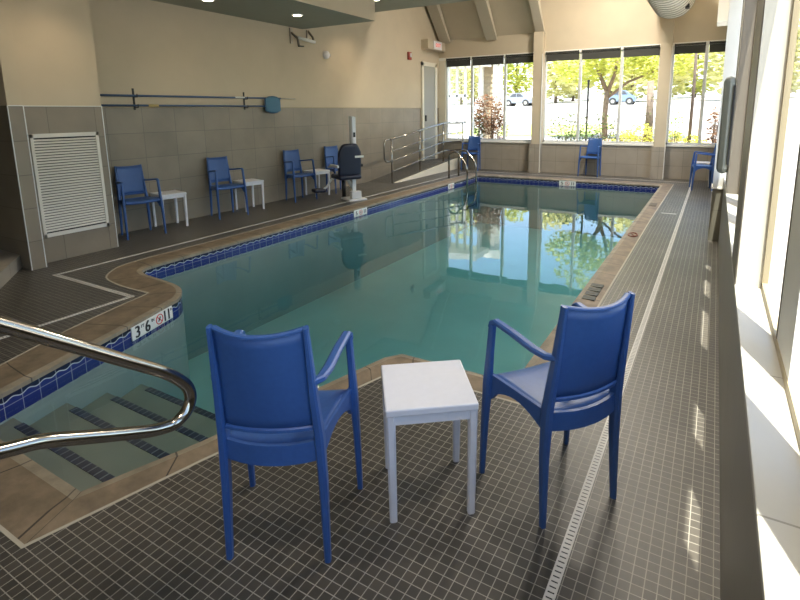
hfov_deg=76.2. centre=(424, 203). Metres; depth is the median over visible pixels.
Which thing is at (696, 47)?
roller shade
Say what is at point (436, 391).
side table
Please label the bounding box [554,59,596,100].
tree
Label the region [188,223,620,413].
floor
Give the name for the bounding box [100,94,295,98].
pole
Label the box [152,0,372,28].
ceiling
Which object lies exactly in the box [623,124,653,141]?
shrub
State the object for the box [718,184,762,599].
wall
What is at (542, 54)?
trim
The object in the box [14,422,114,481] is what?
tile strip
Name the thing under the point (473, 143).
armchair
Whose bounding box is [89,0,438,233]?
wall
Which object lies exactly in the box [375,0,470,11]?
ceiling
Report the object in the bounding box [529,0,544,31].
rafter
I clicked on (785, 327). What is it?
window
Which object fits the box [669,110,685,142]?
leafy sapling
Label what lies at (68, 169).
vent grille
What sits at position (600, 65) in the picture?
tree
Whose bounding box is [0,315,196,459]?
handrail
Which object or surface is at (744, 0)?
trim
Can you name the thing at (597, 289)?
marker
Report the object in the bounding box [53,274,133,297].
drain
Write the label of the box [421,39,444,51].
emergency light
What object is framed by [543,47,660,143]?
window
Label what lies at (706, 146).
trim
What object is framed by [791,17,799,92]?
tree
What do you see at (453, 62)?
roller shade
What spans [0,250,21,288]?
step
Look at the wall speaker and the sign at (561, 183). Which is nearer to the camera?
the wall speaker
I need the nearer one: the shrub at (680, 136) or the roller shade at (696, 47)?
the roller shade at (696, 47)
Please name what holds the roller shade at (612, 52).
attached to the window at (617, 141)
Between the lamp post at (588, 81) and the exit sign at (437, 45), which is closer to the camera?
the exit sign at (437, 45)
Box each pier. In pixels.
[713,0,742,187]
[725,0,757,193]
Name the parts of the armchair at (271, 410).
leg, armrest, leg, backrest, rail, seat, leg, armrest, rail, leg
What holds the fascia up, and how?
attached to the ceiling at (278, 12)
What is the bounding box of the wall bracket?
[289,28,315,46]
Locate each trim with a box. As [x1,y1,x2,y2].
[7,105,118,269]
[102,107,353,107]
[439,39,725,60]
[439,61,445,139]
[439,140,714,147]
[539,54,542,167]
[662,45,672,179]
[717,0,729,25]
[725,0,744,192]
[732,0,764,283]
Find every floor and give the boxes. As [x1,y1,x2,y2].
[0,168,719,599]
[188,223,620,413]
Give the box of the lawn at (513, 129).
[455,124,615,136]
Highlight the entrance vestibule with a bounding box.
[449,65,490,137]
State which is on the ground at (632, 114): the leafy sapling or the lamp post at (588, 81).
the lamp post at (588, 81)
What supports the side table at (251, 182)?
on the floor at (659, 538)
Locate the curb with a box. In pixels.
[394,158,460,182]
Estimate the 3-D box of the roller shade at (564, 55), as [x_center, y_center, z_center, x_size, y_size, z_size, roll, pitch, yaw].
[3.213,-3.443,11.870,0.770,0.215,0.067,5,12,29]
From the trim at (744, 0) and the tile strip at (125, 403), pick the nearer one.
the tile strip at (125, 403)
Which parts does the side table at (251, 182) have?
leg, leg, leg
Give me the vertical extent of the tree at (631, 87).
8.066 m
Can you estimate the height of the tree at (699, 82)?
8.659 m
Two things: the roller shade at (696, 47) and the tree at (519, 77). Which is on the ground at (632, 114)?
the tree at (519, 77)
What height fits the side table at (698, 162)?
0.462 m
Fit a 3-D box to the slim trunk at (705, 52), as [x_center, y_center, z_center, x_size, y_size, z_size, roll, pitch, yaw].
[7.537,-3.283,13.750,0.096,3.451,0.090,5,12,29]
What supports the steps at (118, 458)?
on the floor at (437, 302)
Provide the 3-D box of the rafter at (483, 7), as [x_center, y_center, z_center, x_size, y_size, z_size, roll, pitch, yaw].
[1.247,-5.008,11.701,0.280,2.220,1.650,5,12,29]
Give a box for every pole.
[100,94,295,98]
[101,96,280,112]
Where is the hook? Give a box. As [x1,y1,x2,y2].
[132,88,138,109]
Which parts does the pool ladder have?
rail, rail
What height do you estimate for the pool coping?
0.132 m
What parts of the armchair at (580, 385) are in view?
leg, rail, armrest, seat, leg, leg, armrest, rail, backrest, leg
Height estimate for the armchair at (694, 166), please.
0.864 m
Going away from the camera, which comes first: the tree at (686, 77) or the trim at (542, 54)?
the trim at (542, 54)
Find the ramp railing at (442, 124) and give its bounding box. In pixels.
[383,122,462,182]
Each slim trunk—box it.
[687,53,697,142]
[698,52,705,133]
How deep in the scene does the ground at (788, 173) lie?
4.66 m
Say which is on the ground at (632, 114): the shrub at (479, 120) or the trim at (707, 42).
the shrub at (479, 120)
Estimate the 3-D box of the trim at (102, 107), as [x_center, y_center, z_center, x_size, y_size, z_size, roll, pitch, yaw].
[-2.088,-1.761,9.345,0.006,0.012,8.100,5,12,29]
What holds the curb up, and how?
on the floor at (659, 538)
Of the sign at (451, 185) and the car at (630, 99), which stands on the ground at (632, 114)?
the car at (630, 99)
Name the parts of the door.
panel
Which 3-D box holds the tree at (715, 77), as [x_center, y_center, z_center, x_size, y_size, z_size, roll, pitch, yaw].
[26.303,-14.091,43.030,5.113,10.737,5.282,-6,11,-26]
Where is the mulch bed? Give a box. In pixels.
[603,138,711,142]
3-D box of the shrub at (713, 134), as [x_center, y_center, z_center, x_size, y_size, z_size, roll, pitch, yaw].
[6.668,-1.669,11.742,0.398,1.168,0.545,5,12,29]
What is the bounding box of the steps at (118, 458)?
[0,384,216,491]
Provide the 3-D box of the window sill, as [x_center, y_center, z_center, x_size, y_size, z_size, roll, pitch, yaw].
[2.562,-0.004,4.193,0.134,0.023,14.900,5,12,29]
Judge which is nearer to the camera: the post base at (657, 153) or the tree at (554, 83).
the post base at (657, 153)
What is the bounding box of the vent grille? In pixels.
[29,132,109,237]
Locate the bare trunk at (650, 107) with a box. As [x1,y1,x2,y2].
[643,81,655,141]
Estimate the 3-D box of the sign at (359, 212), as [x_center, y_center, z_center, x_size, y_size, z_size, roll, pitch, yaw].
[-1.012,0.135,8.086,0.013,0.108,0.340,5,12,29]
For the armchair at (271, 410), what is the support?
on the floor at (659, 538)
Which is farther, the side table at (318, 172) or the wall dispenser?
the side table at (318, 172)
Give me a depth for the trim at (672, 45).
10.79 m
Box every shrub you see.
[470,94,508,138]
[474,112,484,138]
[545,112,594,140]
[588,113,616,140]
[611,129,635,141]
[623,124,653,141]
[668,131,684,142]
[683,134,707,142]
[706,107,718,142]
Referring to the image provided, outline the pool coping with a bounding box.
[0,173,672,543]
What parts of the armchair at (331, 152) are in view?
leg, backrest, leg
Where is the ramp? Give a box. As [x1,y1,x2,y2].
[369,158,454,183]
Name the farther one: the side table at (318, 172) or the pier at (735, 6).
the side table at (318, 172)
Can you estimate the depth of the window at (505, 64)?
13.14 m
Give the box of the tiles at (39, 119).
[0,106,117,269]
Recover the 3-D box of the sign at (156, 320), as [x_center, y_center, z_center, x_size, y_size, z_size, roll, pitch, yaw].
[-2.070,0.907,3.888,0.013,0.100,0.440,1,10,10]
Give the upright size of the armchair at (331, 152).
0.864 m
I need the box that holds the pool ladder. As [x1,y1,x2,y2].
[448,149,477,209]
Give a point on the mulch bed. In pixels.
(708, 141)
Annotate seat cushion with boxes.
[331,173,360,180]
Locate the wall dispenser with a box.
[716,76,735,172]
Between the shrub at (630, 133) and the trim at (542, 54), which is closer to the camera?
the trim at (542, 54)
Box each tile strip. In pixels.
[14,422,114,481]
[69,407,169,458]
[110,396,207,441]
[145,387,215,420]
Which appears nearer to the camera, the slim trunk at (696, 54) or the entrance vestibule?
the slim trunk at (696, 54)
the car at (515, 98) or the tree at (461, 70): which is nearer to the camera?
the car at (515, 98)
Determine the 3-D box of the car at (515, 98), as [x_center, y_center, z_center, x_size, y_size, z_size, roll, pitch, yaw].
[8.661,-9.509,46.585,2.600,1.193,1.350,5,12,29]
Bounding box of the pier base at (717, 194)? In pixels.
[708,189,722,240]
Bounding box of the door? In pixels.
[421,61,436,160]
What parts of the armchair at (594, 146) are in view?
leg, leg, seat, backrest, leg, leg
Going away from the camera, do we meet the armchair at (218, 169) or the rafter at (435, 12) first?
the armchair at (218, 169)
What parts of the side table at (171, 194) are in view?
leg, leg, leg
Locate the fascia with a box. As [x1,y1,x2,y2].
[295,0,374,20]
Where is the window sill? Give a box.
[724,177,799,599]
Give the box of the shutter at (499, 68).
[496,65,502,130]
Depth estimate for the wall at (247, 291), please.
7.30 m
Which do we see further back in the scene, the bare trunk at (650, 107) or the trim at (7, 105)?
the bare trunk at (650, 107)
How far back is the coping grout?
2.28 m
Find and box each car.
[503,93,531,105]
[609,90,636,104]
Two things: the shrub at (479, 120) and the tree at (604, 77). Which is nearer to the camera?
the shrub at (479, 120)
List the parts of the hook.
plate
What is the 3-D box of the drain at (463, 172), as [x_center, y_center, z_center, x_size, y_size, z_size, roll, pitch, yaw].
[-1.174,-0.074,8.900,0.030,0.016,9.440,5,12,29]
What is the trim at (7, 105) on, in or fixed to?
attached to the tiles at (39, 119)
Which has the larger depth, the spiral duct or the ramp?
the ramp
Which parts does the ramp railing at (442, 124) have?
post, post, post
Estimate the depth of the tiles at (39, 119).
5.06 m
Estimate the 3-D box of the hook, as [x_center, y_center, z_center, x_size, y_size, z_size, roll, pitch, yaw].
[-3.676,-1.331,6.482,0.091,0.270,0.024,5,12,29]
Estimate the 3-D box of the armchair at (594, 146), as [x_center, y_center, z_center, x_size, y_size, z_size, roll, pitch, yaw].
[3.834,-1.066,11.687,0.464,0.864,0.443,7,13,37]
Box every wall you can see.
[0,0,100,105]
[0,182,653,425]
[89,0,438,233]
[439,0,726,57]
[439,141,713,180]
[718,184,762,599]
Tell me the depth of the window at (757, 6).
4.40 m
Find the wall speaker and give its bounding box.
[323,51,330,58]
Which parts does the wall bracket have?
wall plate, arm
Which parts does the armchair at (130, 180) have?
leg, leg, backrest, seat, leg, armrest, leg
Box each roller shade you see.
[446,57,470,66]
[472,55,503,65]
[506,53,532,63]
[546,50,579,61]
[582,47,620,59]
[624,45,659,56]
[674,42,705,53]
[709,41,725,52]
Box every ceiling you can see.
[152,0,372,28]
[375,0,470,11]
[436,0,534,39]
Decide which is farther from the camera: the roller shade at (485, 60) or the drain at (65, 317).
the roller shade at (485, 60)
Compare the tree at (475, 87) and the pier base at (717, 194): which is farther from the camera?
the tree at (475, 87)
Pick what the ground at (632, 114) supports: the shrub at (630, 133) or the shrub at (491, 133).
the shrub at (491, 133)
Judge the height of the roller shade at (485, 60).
0.215 m
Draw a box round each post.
[531,31,545,143]
[585,80,589,140]
[654,20,674,146]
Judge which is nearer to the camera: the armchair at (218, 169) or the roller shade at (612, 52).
the armchair at (218, 169)
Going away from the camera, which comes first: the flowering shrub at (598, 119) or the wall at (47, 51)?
the wall at (47, 51)
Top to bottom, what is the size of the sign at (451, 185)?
0.108 m
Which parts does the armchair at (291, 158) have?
leg, backrest, leg, leg, seat, leg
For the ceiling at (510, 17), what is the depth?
12.31 m
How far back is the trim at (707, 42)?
11.60 m
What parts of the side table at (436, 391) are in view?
leg, leg, leg, leg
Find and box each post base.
[528,144,541,172]
[649,146,665,178]
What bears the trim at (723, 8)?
attached to the wall
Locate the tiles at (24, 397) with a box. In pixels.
[0,176,658,422]
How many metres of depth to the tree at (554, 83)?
50.21 m
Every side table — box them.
[150,190,188,229]
[233,178,264,211]
[304,169,329,196]
[381,360,478,522]
[691,161,709,186]
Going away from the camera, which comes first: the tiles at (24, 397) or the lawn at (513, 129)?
the tiles at (24, 397)
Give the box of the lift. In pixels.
[312,116,366,201]
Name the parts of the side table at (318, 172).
leg, leg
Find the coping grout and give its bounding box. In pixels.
[0,173,673,548]
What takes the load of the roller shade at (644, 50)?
attached to the window at (617, 141)
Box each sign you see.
[131,306,172,340]
[354,207,366,216]
[433,41,441,50]
[448,183,453,188]
[559,181,575,185]
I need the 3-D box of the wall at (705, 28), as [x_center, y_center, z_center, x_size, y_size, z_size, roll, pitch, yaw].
[3.342,-4.929,11.614,6.745,2.800,0.160,5,12,29]
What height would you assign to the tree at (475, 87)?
9.561 m
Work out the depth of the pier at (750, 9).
4.44 m
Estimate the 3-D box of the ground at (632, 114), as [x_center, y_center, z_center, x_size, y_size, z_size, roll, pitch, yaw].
[21.423,-11.679,57.053,140.000,4.462,97.540,5,12,29]
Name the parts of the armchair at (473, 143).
backrest, leg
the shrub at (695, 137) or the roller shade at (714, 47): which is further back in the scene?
the shrub at (695, 137)
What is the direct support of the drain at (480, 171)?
on the floor at (659, 538)
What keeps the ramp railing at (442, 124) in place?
on the curb
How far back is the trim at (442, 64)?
13.55 m
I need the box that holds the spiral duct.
[647,0,694,18]
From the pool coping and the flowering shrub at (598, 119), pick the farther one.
the flowering shrub at (598, 119)
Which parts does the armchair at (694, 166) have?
leg, leg, rail, leg, leg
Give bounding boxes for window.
[446,57,530,141]
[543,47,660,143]
[666,44,715,145]
[736,0,793,287]
[738,6,757,193]
[761,0,799,447]
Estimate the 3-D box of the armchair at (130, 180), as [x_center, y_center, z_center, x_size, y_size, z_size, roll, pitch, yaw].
[-3.605,-0.040,6.387,0.443,0.864,0.464,8,14,40]
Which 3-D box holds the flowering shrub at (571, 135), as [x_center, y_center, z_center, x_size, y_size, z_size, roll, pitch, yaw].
[3.919,-1.954,13.746,1.426,1.029,0.840,5,12,29]
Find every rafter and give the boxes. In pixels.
[426,4,449,43]
[474,0,496,39]
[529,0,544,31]
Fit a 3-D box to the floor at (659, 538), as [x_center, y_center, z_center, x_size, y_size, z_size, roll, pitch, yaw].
[-1.580,0.374,6.763,9.740,0.120,15.300,5,12,29]
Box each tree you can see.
[451,68,478,104]
[453,68,477,101]
[502,62,532,95]
[527,53,583,102]
[549,45,709,137]
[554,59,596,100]
[590,60,628,94]
[604,55,658,98]
[652,54,699,96]
[674,54,724,96]
[701,46,724,94]
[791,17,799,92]
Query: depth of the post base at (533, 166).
12.39 m
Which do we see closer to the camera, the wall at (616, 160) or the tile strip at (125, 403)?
the tile strip at (125, 403)
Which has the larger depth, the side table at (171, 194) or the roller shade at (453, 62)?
the roller shade at (453, 62)
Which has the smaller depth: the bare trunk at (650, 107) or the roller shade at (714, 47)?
the roller shade at (714, 47)
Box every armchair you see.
[114,164,166,239]
[206,156,248,219]
[206,324,362,562]
[283,149,317,202]
[324,145,340,193]
[461,136,480,170]
[479,291,634,528]
[577,138,601,177]
[689,143,716,190]
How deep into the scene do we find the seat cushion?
8.62 m
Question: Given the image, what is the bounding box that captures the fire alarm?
[407,52,411,59]
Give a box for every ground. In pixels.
[451,89,799,163]
[769,164,796,313]
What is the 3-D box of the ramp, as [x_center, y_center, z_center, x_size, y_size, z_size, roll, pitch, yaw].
[-0.160,-0.838,12.340,0.600,0.250,3.330,5,12,29]
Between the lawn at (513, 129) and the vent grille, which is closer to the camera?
the vent grille
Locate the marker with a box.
[582,283,603,300]
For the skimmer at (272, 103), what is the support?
hanging from the hook
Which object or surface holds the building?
on the ground at (632, 114)
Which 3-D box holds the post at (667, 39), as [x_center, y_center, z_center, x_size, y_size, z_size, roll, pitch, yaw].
[5.141,-2.532,10.915,0.220,2.600,0.350,5,12,29]
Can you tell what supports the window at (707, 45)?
in the wall at (705, 28)
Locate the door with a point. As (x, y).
(428, 70)
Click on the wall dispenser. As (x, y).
(729, 90)
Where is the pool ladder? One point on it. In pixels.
(467, 184)
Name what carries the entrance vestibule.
on the ground at (632, 114)
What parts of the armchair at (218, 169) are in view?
leg, leg, backrest, seat, leg, leg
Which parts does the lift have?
footrest arm, seat, plate, motor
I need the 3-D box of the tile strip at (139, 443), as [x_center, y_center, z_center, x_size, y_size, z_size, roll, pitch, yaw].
[-1.569,1.316,2.784,1.313,0.034,0.045,5,12,29]
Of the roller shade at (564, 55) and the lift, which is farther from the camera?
the roller shade at (564, 55)
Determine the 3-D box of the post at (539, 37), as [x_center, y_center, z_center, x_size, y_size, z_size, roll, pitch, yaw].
[2.756,-2.752,12.246,0.220,2.600,0.350,5,12,29]
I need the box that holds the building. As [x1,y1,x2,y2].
[481,64,502,138]
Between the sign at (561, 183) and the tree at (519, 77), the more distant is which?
the tree at (519, 77)
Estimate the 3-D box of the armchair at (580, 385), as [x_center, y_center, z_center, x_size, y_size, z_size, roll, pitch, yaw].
[0.528,0.723,1.977,0.464,0.864,0.443,-5,11,-24]
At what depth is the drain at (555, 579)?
2.10 m
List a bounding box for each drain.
[0,297,129,338]
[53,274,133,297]
[58,172,463,273]
[480,171,688,182]
[542,185,690,599]
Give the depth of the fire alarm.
12.07 m
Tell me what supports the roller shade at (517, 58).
attached to the window at (505, 64)
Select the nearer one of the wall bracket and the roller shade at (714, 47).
the wall bracket
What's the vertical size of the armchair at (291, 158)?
0.864 m

